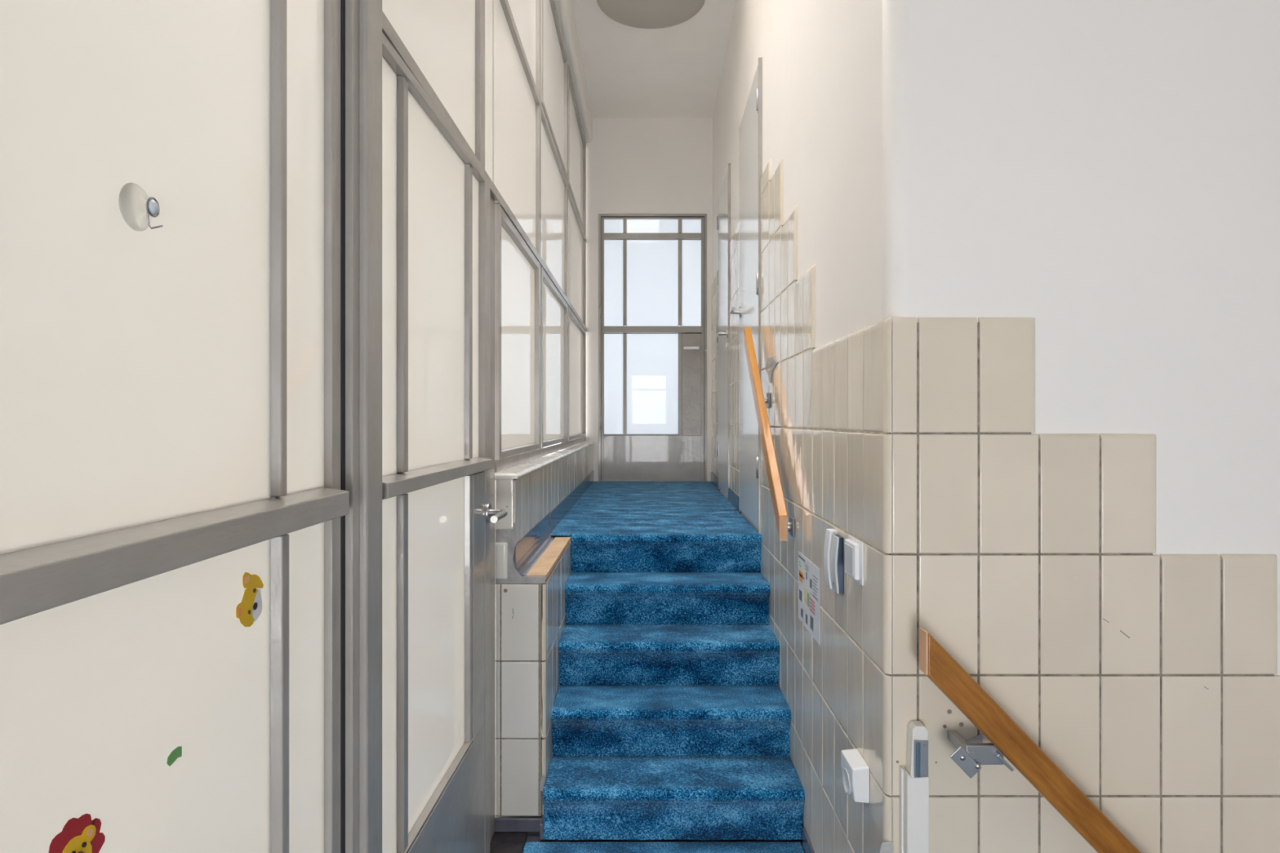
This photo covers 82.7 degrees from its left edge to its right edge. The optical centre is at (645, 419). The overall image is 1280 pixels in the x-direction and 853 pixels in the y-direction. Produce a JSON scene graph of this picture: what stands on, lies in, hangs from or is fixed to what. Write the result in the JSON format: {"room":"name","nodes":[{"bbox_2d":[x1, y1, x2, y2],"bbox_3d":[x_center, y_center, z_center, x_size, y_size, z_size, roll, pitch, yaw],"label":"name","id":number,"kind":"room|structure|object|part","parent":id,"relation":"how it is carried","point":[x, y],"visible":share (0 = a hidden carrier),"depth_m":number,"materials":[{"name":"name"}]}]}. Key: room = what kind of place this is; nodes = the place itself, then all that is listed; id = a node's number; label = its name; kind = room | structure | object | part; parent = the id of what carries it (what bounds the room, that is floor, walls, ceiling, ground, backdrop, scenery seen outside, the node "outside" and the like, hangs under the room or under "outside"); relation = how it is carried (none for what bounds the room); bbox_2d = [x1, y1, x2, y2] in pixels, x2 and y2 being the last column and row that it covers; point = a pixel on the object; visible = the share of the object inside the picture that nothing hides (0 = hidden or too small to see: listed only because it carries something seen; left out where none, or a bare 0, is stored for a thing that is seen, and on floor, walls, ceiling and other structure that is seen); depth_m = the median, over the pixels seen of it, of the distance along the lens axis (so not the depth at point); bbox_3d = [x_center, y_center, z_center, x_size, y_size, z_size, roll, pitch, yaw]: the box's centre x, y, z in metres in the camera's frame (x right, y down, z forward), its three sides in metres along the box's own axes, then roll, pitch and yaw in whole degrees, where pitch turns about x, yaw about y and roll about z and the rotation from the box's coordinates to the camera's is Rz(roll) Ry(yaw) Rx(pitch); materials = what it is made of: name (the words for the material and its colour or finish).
{"room":"school corridor","nodes":[
{"label":"school corridor","id":0,"kind":"room"},
{"bbox_2d":[494,441,594,817],"bbox_3d":[-0.433,0.767,3.915,0.254,1.205,3.349,0,0,0],"label":"wall","id":1,"kind":"structure","parent":0,"point":[530,611],"depth_m":2.25,"materials":[{"name":"tile"}]},
{"bbox_2d":[340,0,494,852],"bbox_3d":[-0.469,-0.427,1.673,0.062,3.395,1.145,0,0,0],"label":"door frame","id":2,"kind":"structure","parent":1,"relation":"in","point":[361,20],"depth_m":1.14,"materials":[{"name":"grey metal"}]},
{"bbox_2d":[0,0,349,852],"bbox_3d":[-0.464,-0.445,0.687,0.054,3.390,0.824,0,0,0],"label":"door","id":3,"kind":"structure","parent":2,"relation":"attached to","point":[170,394],"depth_m":0.71,"materials":[{"name":"grey metal"}]},
{"bbox_2d":[48,813,105,852],"bbox_3d":[-0.471,0.356,0.604,0.002,0.056,0.060,0,0,0],"label":"sticker","id":4,"kind":"object","parent":3,"relation":"attached to","point":[82,834],"visible":1,"depth_m":0.61,"materials":[{"name":"red paper"}]},
{"bbox_3d":[-0.474,0.488,0.689,0.004,0.689,0.453,0,0,0],"label":"glass pane","id":5,"kind":"part","parent":3,"relation":"part of","materials":[{"name":"white glass"}]},
{"bbox_3d":[-0.474,-0.926,0.689,0.004,2.053,0.453,0,0,0],"label":"glass pane","id":6,"kind":"part","parent":3,"relation":"part of","materials":[{"name":"white glass"}]},
{"bbox_2d":[118,182,163,231],"bbox_3d":[-0.459,-0.197,0.672,0.026,0.043,0.043,0,0,0],"label":"hook","id":7,"kind":"object","parent":3,"relation":"attached to","point":[137,210],"visible":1,"depth_m":0.67,"materials":[{"name":"white plastic"}]},
{"bbox_3d":[-0.456,-0.197,0.672,0.006,0.015,0.015,0,0,0],"label":"knob","id":8,"kind":"part","parent":7,"relation":"part of","materials":[{"name":"white plastic"}]},
{"bbox_2d":[166,746,182,766],"bbox_3d":[-0.472,0.337,0.727,0.001,0.014,0.023,0,0,0],"label":"sticker","id":9,"kind":"object","parent":3,"relation":"attached to","point":[176,753],"visible":1,"depth_m":0.73,"materials":[{"name":"green paper"}]},
{"bbox_3d":[-0.459,0.122,0.686,0.044,0.050,0.770,0,0,0],"label":"rail","id":10,"kind":"part","parent":3,"relation":"part of","materials":[{"name":"grey metal"}]},
{"bbox_2d":[235,572,263,626],"bbox_3d":[-0.471,0.213,0.865,0.002,0.067,0.060,0,0,0],"label":"sticker","id":11,"kind":"object","parent":3,"relation":"attached to","point":[250,609],"visible":1,"depth_m":0.86,"materials":[{"name":"yellow paper"}]},
{"bbox_3d":[-0.474,-0.926,1.002,0.004,2.053,0.135,0,0,0],"label":"glass pane","id":12,"kind":"part","parent":3,"relation":"part of","materials":[{"name":"glass"}]},
{"bbox_3d":[-0.474,0.488,1.002,0.004,0.689,0.135,0,0,0],"label":"glass pane","id":13,"kind":"part","parent":3,"relation":"part of","materials":[{"name":"white glass"}]},
{"bbox_3d":[-0.469,-0.427,1.176,0.062,3.395,0.072,0,0,0],"label":"post","id":14,"kind":"part","parent":2,"relation":"part of","materials":[{"name":"grey metal"}]},
{"bbox_2d":[382,31,507,852],"bbox_3d":[-0.437,0.274,1.643,0.094,1.893,0.842,0,0,1],"label":"door","id":15,"kind":"structure","parent":2,"relation":"attached to","point":[437,513],"depth_m":1.58,"materials":[{"name":"white glass"}]},
{"bbox_3d":[-0.475,0.486,1.307,0.004,0.694,0.136,0,0,1],"label":"glass pane","id":16,"kind":"part","parent":15,"relation":"part of","materials":[{"name":"white glass"}]},
{"bbox_3d":[-0.475,-0.276,1.307,0.004,0.758,0.136,0,0,1],"label":"glass pane","id":17,"kind":"part","parent":15,"relation":"part of","materials":[{"name":"white glass"}]},
{"bbox_3d":[-0.467,-0.662,1.617,0.036,0.021,0.750,0,0,1],"label":"rail","id":18,"kind":"part","parent":15,"relation":"part of","materials":[{"name":"grey metal"}]},
{"bbox_3d":[-0.468,0.486,1.627,0.004,0.694,0.444,0,0,1],"label":"glass pane","id":19,"kind":"part","parent":15,"relation":"part of","materials":[{"name":"white glass"}]},
{"bbox_3d":[-0.468,-0.276,1.627,0.004,0.758,0.444,0,0,1],"label":"glass pane","id":20,"kind":"part","parent":15,"relation":"part of","materials":[{"name":"white glass"}]},
{"bbox_3d":[-0.453,0.121,1.617,0.044,0.042,0.758,0,0,1],"label":"rail","id":21,"kind":"part","parent":15,"relation":"part of","materials":[{"name":"grey metal"}]},
{"bbox_3d":[-0.466,0.824,1.617,0.030,0.012,0.750,0,0,1],"label":"rail","id":22,"kind":"part","parent":15,"relation":"part of","materials":[{"name":"grey metal"}]},
{"bbox_3d":[-0.466,1.025,1.617,0.033,0.390,0.750,0,0,1],"label":"panel","id":23,"kind":"part","parent":15,"relation":"part of","materials":[{"name":"grey metal"}]},
{"bbox_3d":[-0.462,-0.276,1.938,0.004,0.758,0.114,0,0,1],"label":"glass pane","id":24,"kind":"part","parent":15,"relation":"part of","materials":[{"name":"white glass"}]},
{"bbox_3d":[-0.459,0.486,1.934,0.033,0.688,0.117,0,0,0],"label":"lock panel","id":25,"kind":"part","parent":15,"relation":"part of","materials":[{"name":"grey metal"}]},
{"bbox_3d":[-0.408,0.258,1.956,0.052,0.019,0.146,0,0,0],"label":"lever handle","id":26,"kind":"part","parent":15,"relation":"part of","materials":[{"name":"silver metal"}]},
{"bbox_2d":[382,0,586,472],"bbox_3d":[-0.474,-0.983,3.402,0.041,2.294,4.376,0,0,0],"label":"window","id":27,"kind":"structure","parent":1,"relation":"in","point":[497,72],"depth_m":2.77,"materials":[{"name":"white glass"}]},
{"bbox_3d":[-0.477,-1.034,1.625,0.005,0.656,0.806,0,0,0],"label":"glass pane","id":28,"kind":"part","parent":27,"relation":"part of","materials":[{"name":"glass"}]},
{"bbox_3d":[-0.477,-1.034,2.167,0.005,0.656,0.190,0,0,0],"label":"glass pane","id":29,"kind":"part","parent":27,"relation":"part of","materials":[{"name":"glass"}]},
{"bbox_3d":[-0.477,-1.034,2.696,0.005,0.656,0.878,0,0,0],"label":"glass pane","id":30,"kind":"part","parent":27,"relation":"part of","materials":[{"name":"glass"}]},
{"bbox_3d":[-0.467,-0.274,2.696,0.022,0.800,0.868,0,0,0],"label":"casement frame","id":31,"kind":"part","parent":27,"relation":"part of","materials":[{"name":"grey metal"}]},
{"bbox_3d":[-0.477,-0.271,2.696,0.005,0.738,0.796,0,0,0],"label":"glass pane","id":32,"kind":"part","parent":27,"relation":"part of","materials":[{"name":"white glass"}]},
{"bbox_3d":[-0.477,-1.746,2.605,0.005,0.708,1.066,0,0,0],"label":"glass pane","id":33,"kind":"part","parent":27,"relation":"part of","materials":[{"name":"glass"}]},
{"bbox_3d":[-0.478,0.146,3.920,0.033,0.036,3.340,0,0,0],"label":"rail","id":34,"kind":"part","parent":27,"relation":"part of","materials":[{"name":"grey metal"}]},
{"bbox_3d":[-0.477,-1.034,3.710,0.005,0.656,1.050,0,0,0],"label":"glass pane","id":35,"kind":"part","parent":27,"relation":"part of","materials":[{"name":"glass"}]},
{"bbox_3d":[-0.477,-1.743,3.710,0.005,0.642,0.968,0,0,0],"label":"glass pane","id":36,"kind":"part","parent":27,"relation":"part of","materials":[{"name":"glass"}]},
{"bbox_3d":[-0.477,-0.271,3.710,0.005,0.738,0.968,0,0,0],"label":"glass pane","id":37,"kind":"part","parent":27,"relation":"part of","materials":[{"name":"white glass"}]},
{"bbox_3d":[-0.467,-1.746,3.710,0.022,0.704,1.040,0,0,0],"label":"casement frame","id":38,"kind":"part","parent":27,"relation":"part of","materials":[{"name":"grey metal"}]},
{"bbox_3d":[-0.467,-0.274,3.710,0.022,0.800,1.040,0,0,0],"label":"casement frame","id":39,"kind":"part","parent":27,"relation":"part of","materials":[{"name":"grey metal"}]},
{"bbox_3d":[-0.477,-1.034,4.902,0.005,0.656,1.235,0,0,0],"label":"glass pane","id":40,"kind":"part","parent":27,"relation":"part of","materials":[{"name":"glass"}]},
{"bbox_3d":[-0.477,-1.743,4.902,0.005,0.642,1.153,0,0,0],"label":"glass pane","id":41,"kind":"part","parent":27,"relation":"part of","materials":[{"name":"glass"}]},
{"bbox_3d":[-0.477,-0.271,4.902,0.005,0.738,1.153,0,0,0],"label":"glass pane","id":42,"kind":"part","parent":27,"relation":"part of","materials":[{"name":"white glass"}]},
{"bbox_3d":[-0.467,-1.746,4.902,0.022,0.704,1.225,0,0,0],"label":"casement frame","id":43,"kind":"part","parent":27,"relation":"part of","materials":[{"name":"grey metal"}]},
{"bbox_3d":[-0.467,-0.274,4.902,0.022,0.800,1.225,0,0,0],"label":"casement frame","id":44,"kind":"part","parent":27,"relation":"part of","materials":[{"name":"grey metal"}]},
{"bbox_2d":[489,831,528,852],"bbox_3d":[-0.462,1.276,1.688,0.196,0.011,1.115,0,0,0],"label":"floor","id":45,"kind":"structure","parent":1,"relation":"attached to","point":[501,842],"depth_m":2.19,"materials":[{"name":"black stone"}]},
{"bbox_2d":[494,815,543,839],"bbox_3d":[-0.389,1.246,2.221,0.158,0.048,0.052,0,0,0],"label":"baseboard","id":46,"kind":"structure","parent":1,"relation":"attached to","point":[501,824],"depth_m":2.24,"materials":[{"name":"grey metal"}]},
{"bbox_2d":[526,537,570,580],"bbox_3d":[-0.340,0.488,2.612,0.063,0.017,0.720,0,0,0],"label":"trim ledge","id":47,"kind":"object","parent":1,"relation":"attached to","point":[544,565],"visible":1,"depth_m":2.53,"materials":[{"name":"brown wood"}]},
{"bbox_2d":[513,470,594,576],"bbox_3d":[-0.395,0.436,3.921,0.045,0.097,3.338,0,0,0],"label":"baseboard","id":48,"kind":"structure","parent":1,"relation":"attached to","point":[532,545],"depth_m":2.79,"materials":[{"name":"grey metal"}]},
{"bbox_2d":[554,0,592,142],"bbox_3d":[-0.506,-2.227,1.795,0.188,0.193,7.590,0,0,0],"label":"wall","id":49,"kind":"structure","parent":0,"point":[565,11],"depth_m":4.42,"materials":[{"name":"paint"}]},
{"bbox_2d":[585,117,712,481],"bbox_3d":[0.040,-0.875,5.650,1.320,2.895,0.120,0,0,0],"label":"wall","id":50,"kind":"structure","parent":0,"point":[634,165],"depth_m":5.59,"materials":[{"name":"paint"}]},
{"bbox_2d":[598,213,706,481],"bbox_3d":[0.051,-0.541,5.609,0.834,2.087,0.142,0,0,0],"label":"door","id":51,"kind":"structure","parent":50,"relation":"in","point":[652,268],"depth_m":5.62,"materials":[{"name":"grey metal"}]},
{"bbox_3d":[-0.251,-0.272,5.618,0.153,0.791,0.004,0,0,0],"label":"glass pane","id":52,"kind":"part","parent":51,"relation":"part of","materials":[{"name":"white glass"}]},
{"bbox_3d":[-0.251,-1.496,5.618,0.153,0.111,0.004,0,0,0],"label":"glass pane","id":53,"kind":"part","parent":51,"relation":"part of","materials":[{"name":"glass"}]},
{"bbox_3d":[-0.251,-1.058,5.618,0.153,0.669,0.004,0,0,0],"label":"glass pane","id":54,"kind":"part","parent":51,"relation":"part of","materials":[{"name":"white glass"}]},
{"bbox_3d":[0.051,0.115,5.613,0.750,0.012,0.030,0,0,0],"label":"rail","id":55,"kind":"part","parent":51,"relation":"part of","materials":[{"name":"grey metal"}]},
{"bbox_3d":[0.051,-1.417,5.606,0.754,0.054,0.032,0,0,0],"label":"rail","id":56,"kind":"part","parent":51,"relation":"part of","materials":[{"name":"grey metal"}]},
{"bbox_3d":[0.050,-0.272,5.618,0.403,0.791,0.004,0,0,0],"label":"glass pane","id":57,"kind":"part","parent":51,"relation":"part of","materials":[{"name":"white glass"}]},
{"bbox_3d":[0.051,-1.556,5.614,0.750,0.015,0.036,0,0,0],"label":"rail","id":58,"kind":"part","parent":51,"relation":"part of","materials":[{"name":"grey metal"}]},
{"bbox_3d":[0.051,-0.695,5.600,0.758,0.062,0.044,0,0,0],"label":"rail","id":59,"kind":"part","parent":51,"relation":"part of","materials":[{"name":"grey metal"}]},
{"bbox_3d":[0.050,-1.496,5.618,0.403,0.111,0.004,0,0,0],"label":"glass pane","id":60,"kind":"part","parent":51,"relation":"part of","materials":[{"name":"glass"}]},
{"bbox_3d":[0.050,-1.058,5.618,0.403,0.669,0.004,0,0,0],"label":"glass pane","id":61,"kind":"part","parent":51,"relation":"part of","materials":[{"name":"white glass"}]},
{"bbox_3d":[0.051,0.293,5.614,0.750,0.345,0.033,0,0,0],"label":"panel","id":62,"kind":"part","parent":51,"relation":"part of","materials":[{"name":"grey metal"}]},
{"bbox_3d":[0.352,-0.272,5.612,0.148,0.785,0.031,0,0,0],"label":"lock panel","id":63,"kind":"part","parent":51,"relation":"part of","materials":[{"name":"grey metal"}]},
{"bbox_3d":[0.346,-0.549,5.547,0.117,0.021,0.018,0,0,0],"label":"lever handle","id":64,"kind":"part","parent":51,"relation":"part of","materials":[{"name":"silver metal"}]},
{"bbox_3d":[0.352,-1.496,5.618,0.154,0.111,0.004,0,0,0],"label":"glass pane","id":65,"kind":"part","parent":51,"relation":"part of","materials":[{"name":"glass"}]},
{"bbox_3d":[0.352,-1.058,5.618,0.154,0.669,0.004,0,0,0],"label":"glass pane","id":66,"kind":"part","parent":51,"relation":"part of","materials":[{"name":"white glass"}]},
{"bbox_2d":[571,0,735,117],"bbox_3d":[1.150,-2.773,1.770,3.500,0.900,7.840,0,0,0],"label":"ceiling","id":67,"kind":"structure","parent":0,"point":[675,71],"depth_m":4.71,"materials":[{"name":"paint"}]},
{"bbox_2d":[596,0,705,28],"bbox_3d":[0.026,-2.251,3.794,0.594,0.145,0.584,0,0,0],"label":"ceiling lamp","id":68,"kind":"object","parent":67,"relation":"attached to","point":[642,14],"visible":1,"depth_m":3.88,"materials":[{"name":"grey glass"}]},
{"bbox_2d":[556,490,752,537],"bbox_3d":[0.080,0.543,4.365,1.080,0.118,2.690,0,0,0],"label":"floor","id":69,"kind":"structure","parent":0,"point":[719,491],"depth_m":3.35,"materials":[{"name":"blue carpet"}]},
{"bbox_2d":[550,481,758,536],"bbox_3d":[0.048,0.478,4.282,0.896,0.012,2.613,0,0,0],"label":"carpet","id":70,"kind":"object","parent":69,"relation":"on","point":[605,506],"visible":0.84,"depth_m":3.81,"materials":[{"name":"blue carpet"}]},
{"bbox_2d":[525,831,804,852],"bbox_3d":[0.370,1.336,0.250,1.860,0.108,4.700,0,0,0],"label":"floor","id":71,"kind":"structure","parent":0,"point":[532,837],"depth_m":2.21,"materials":[{"name":"blue carpet"}]},
{"bbox_2d":[522,842,804,852],"bbox_3d":[0.419,1.276,0.098,1.562,0.012,4.176,0,0,0],"label":"carpet","id":72,"kind":"object","parent":71,"relation":"on","point":[530,847],"visible":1,"depth_m":2.16,"materials":[{"name":"blue carpet"}]},
{"bbox_2d":[542,532,804,839],"bbox_3d":[0.083,0.871,2.610,0.784,0.798,0.880,0,0,0],"label":"staircase","id":73,"kind":"structure","parent":71,"relation":"on","point":[671,717],"depth_m":2.47,"materials":[{"name":"blue carpet"}]},
{"bbox_2d":[711,0,1279,852],"bbox_3d":[1.681,-0.476,3.513,2.439,3.693,4.154,0,0,0],"label":"wall","id":74,"kind":"structure","parent":0,"point":[1020,288],"depth_m":1.45,"materials":[{"name":"paint"}]},
{"bbox_2d":[711,471,719,490],"bbox_3d":[0.503,0.441,5.277,0.017,0.087,0.625,0,0,1],"label":"baseboard","id":75,"kind":"structure","parent":74,"relation":"attached to","point":[714,479],"depth_m":5.22,"materials":[{"name":"grey metal"}]},
{"bbox_2d":[715,163,730,497],"bbox_3d":[0.487,-0.518,4.614,0.119,1.980,0.690,0,0,0],"label":"door","id":76,"kind":"structure","parent":74,"relation":"in","point":[723,220],"depth_m":4.52,"materials":[{"name":"white paint"}]},
{"bbox_3d":[0.454,-0.515,4.393,0.053,0.018,0.130,0,0,0],"label":"lever handle","id":77,"kind":"part","parent":76,"relation":"part of","materials":[{"name":"silver metal"}]},
{"bbox_3d":[0.513,-0.519,4.615,0.049,1.958,0.656,0,0,1],"label":"panel","id":78,"kind":"part","parent":76,"relation":"part of","materials":[{"name":"white paint"}]},
{"bbox_2d":[728,487,741,513],"bbox_3d":[0.489,0.441,4.010,0.017,0.087,0.510,0,0,1],"label":"baseboard","id":79,"kind":"structure","parent":74,"relation":"attached to","point":[733,497],"depth_m":3.99,"materials":[{"name":"grey metal"}]},
{"bbox_2d":[728,57,762,533],"bbox_3d":[0.476,-0.518,3.385,0.114,1.980,0.728,0,0,0],"label":"door","id":80,"kind":"structure","parent":74,"relation":"in","point":[750,129],"depth_m":3.29,"materials":[{"name":"white paint"}]},
{"bbox_3d":[0.447,-0.545,3.628,0.054,0.018,0.129,0,0,0],"label":"lever handle","id":81,"kind":"part","parent":80,"relation":"part of","materials":[{"name":"silver metal"}]},
{"bbox_3d":[0.503,-0.518,3.392,0.053,1.980,0.714,0,0,1],"label":"frame","id":82,"kind":"part","parent":80,"relation":"part of","materials":[{"name":"white paint"}]},
{"bbox_3d":[0.500,-0.519,3.386,0.049,1.958,0.693,0,0,1],"label":"panel","id":83,"kind":"part","parent":80,"relation":"part of","materials":[{"name":"white paint"}]},
{"bbox_2d":[743,326,795,541],"bbox_3d":[0.448,-0.008,2.715,0.053,0.785,0.830,0,0,0],"label":"handrail","id":84,"kind":"object","parent":74,"relation":"attached to","point":[783,526],"visible":1,"depth_m":2.58,"materials":[{"name":"orange wood"}]},
{"bbox_3d":[0.472,-0.075,2.800,0.006,0.060,0.060,0,0,0],"label":"mounting plate","id":85,"kind":"part","parent":84,"relation":"part of","materials":[{"name":"grey metal"}]},
{"bbox_3d":[0.472,0.345,2.345,0.006,0.060,0.060,0,0,0],"label":"mounting plate","id":86,"kind":"part","parent":84,"relation":"part of","materials":[{"name":"grey metal"}]},
{"bbox_2d":[802,827,814,852],"bbox_3d":[0.470,1.242,1.820,0.009,0.055,0.700,0,0,0],"label":"baseboard","id":87,"kind":"structure","parent":74,"relation":"attached to","point":[806,844],"depth_m":2.12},
{"bbox_2d":[798,551,819,644],"bbox_3d":[0.474,0.512,2.123,0.001,0.208,0.277,0,0,0],"label":"notice sheet","id":88,"kind":"object","parent":74,"relation":"attached to","point":[808,572],"visible":1,"depth_m":2.11,"materials":[{"name":"white paper"}]},
{"bbox_2d":[823,528,843,593],"bbox_3d":[0.462,0.348,1.794,0.025,0.144,0.097,0,0,0],"label":"intercom","id":89,"kind":"object","parent":74,"relation":"attached to","point":[833,542],"visible":1,"depth_m":1.77,"materials":[{"name":"white plastic"}]},
{"bbox_2d":[844,534,863,585],"bbox_3d":[0.467,0.315,1.641,0.016,0.094,0.109,0,0,0],"label":"wall switch","id":90,"kind":"object","parent":74,"relation":"attached to","point":[854,548],"visible":1,"depth_m":1.61,"materials":[{"name":"white plastic"}]},
{"bbox_2d":[840,748,869,803],"bbox_3d":[0.456,0.777,1.588,0.038,0.078,0.092,0,0,0],"label":"wall socket","id":91,"kind":"object","parent":74,"relation":"attached to","point":[855,771],"visible":1,"depth_m":1.55,"materials":[{"name":"white plastic"}]},
{"bbox_2d":[842,768,851,795],"bbox_3d":[0.439,0.790,1.588,0.005,0.052,0.052,0,0,0],"label":"electrical socket","id":92,"kind":"object","parent":91,"relation":"on","point":[846,772],"depth_m":1.58,"materials":[{"name":"white plastic"}]},
{"bbox_2d":[899,720,928,852],"bbox_3d":[0.525,0.815,1.421,0.047,0.439,0.037,0,0,0],"label":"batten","id":93,"kind":"object","parent":74,"relation":"attached to","point":[913,780],"visible":1,"depth_m":1.41,"materials":[{"name":"white paint"}]},
{"bbox_3d":[0.533,0.657,1.407,0.027,0.071,0.002,0,0,0],"label":"strike plate","id":94,"kind":"part","parent":93,"relation":"part of","materials":[{"name":"grey metal"}]},
{"bbox_2d":[919,627,1141,852],"bbox_3d":[0.826,0.751,1.387,0.622,0.719,0.105,0,0,0],"label":"handrail","id":95,"kind":"object","parent":74,"relation":"attached to","point":[1007,740],"visible":1,"depth_m":1.33,"materials":[{"name":"brown wood"}]},
{"bbox_3d":[0.630,0.623,1.356,0.070,0.037,0.012,0,0,0],"label":"bracket arm","id":96,"kind":"part","parent":95,"relation":"part of","materials":[{"name":"grey metal"}]}
]}

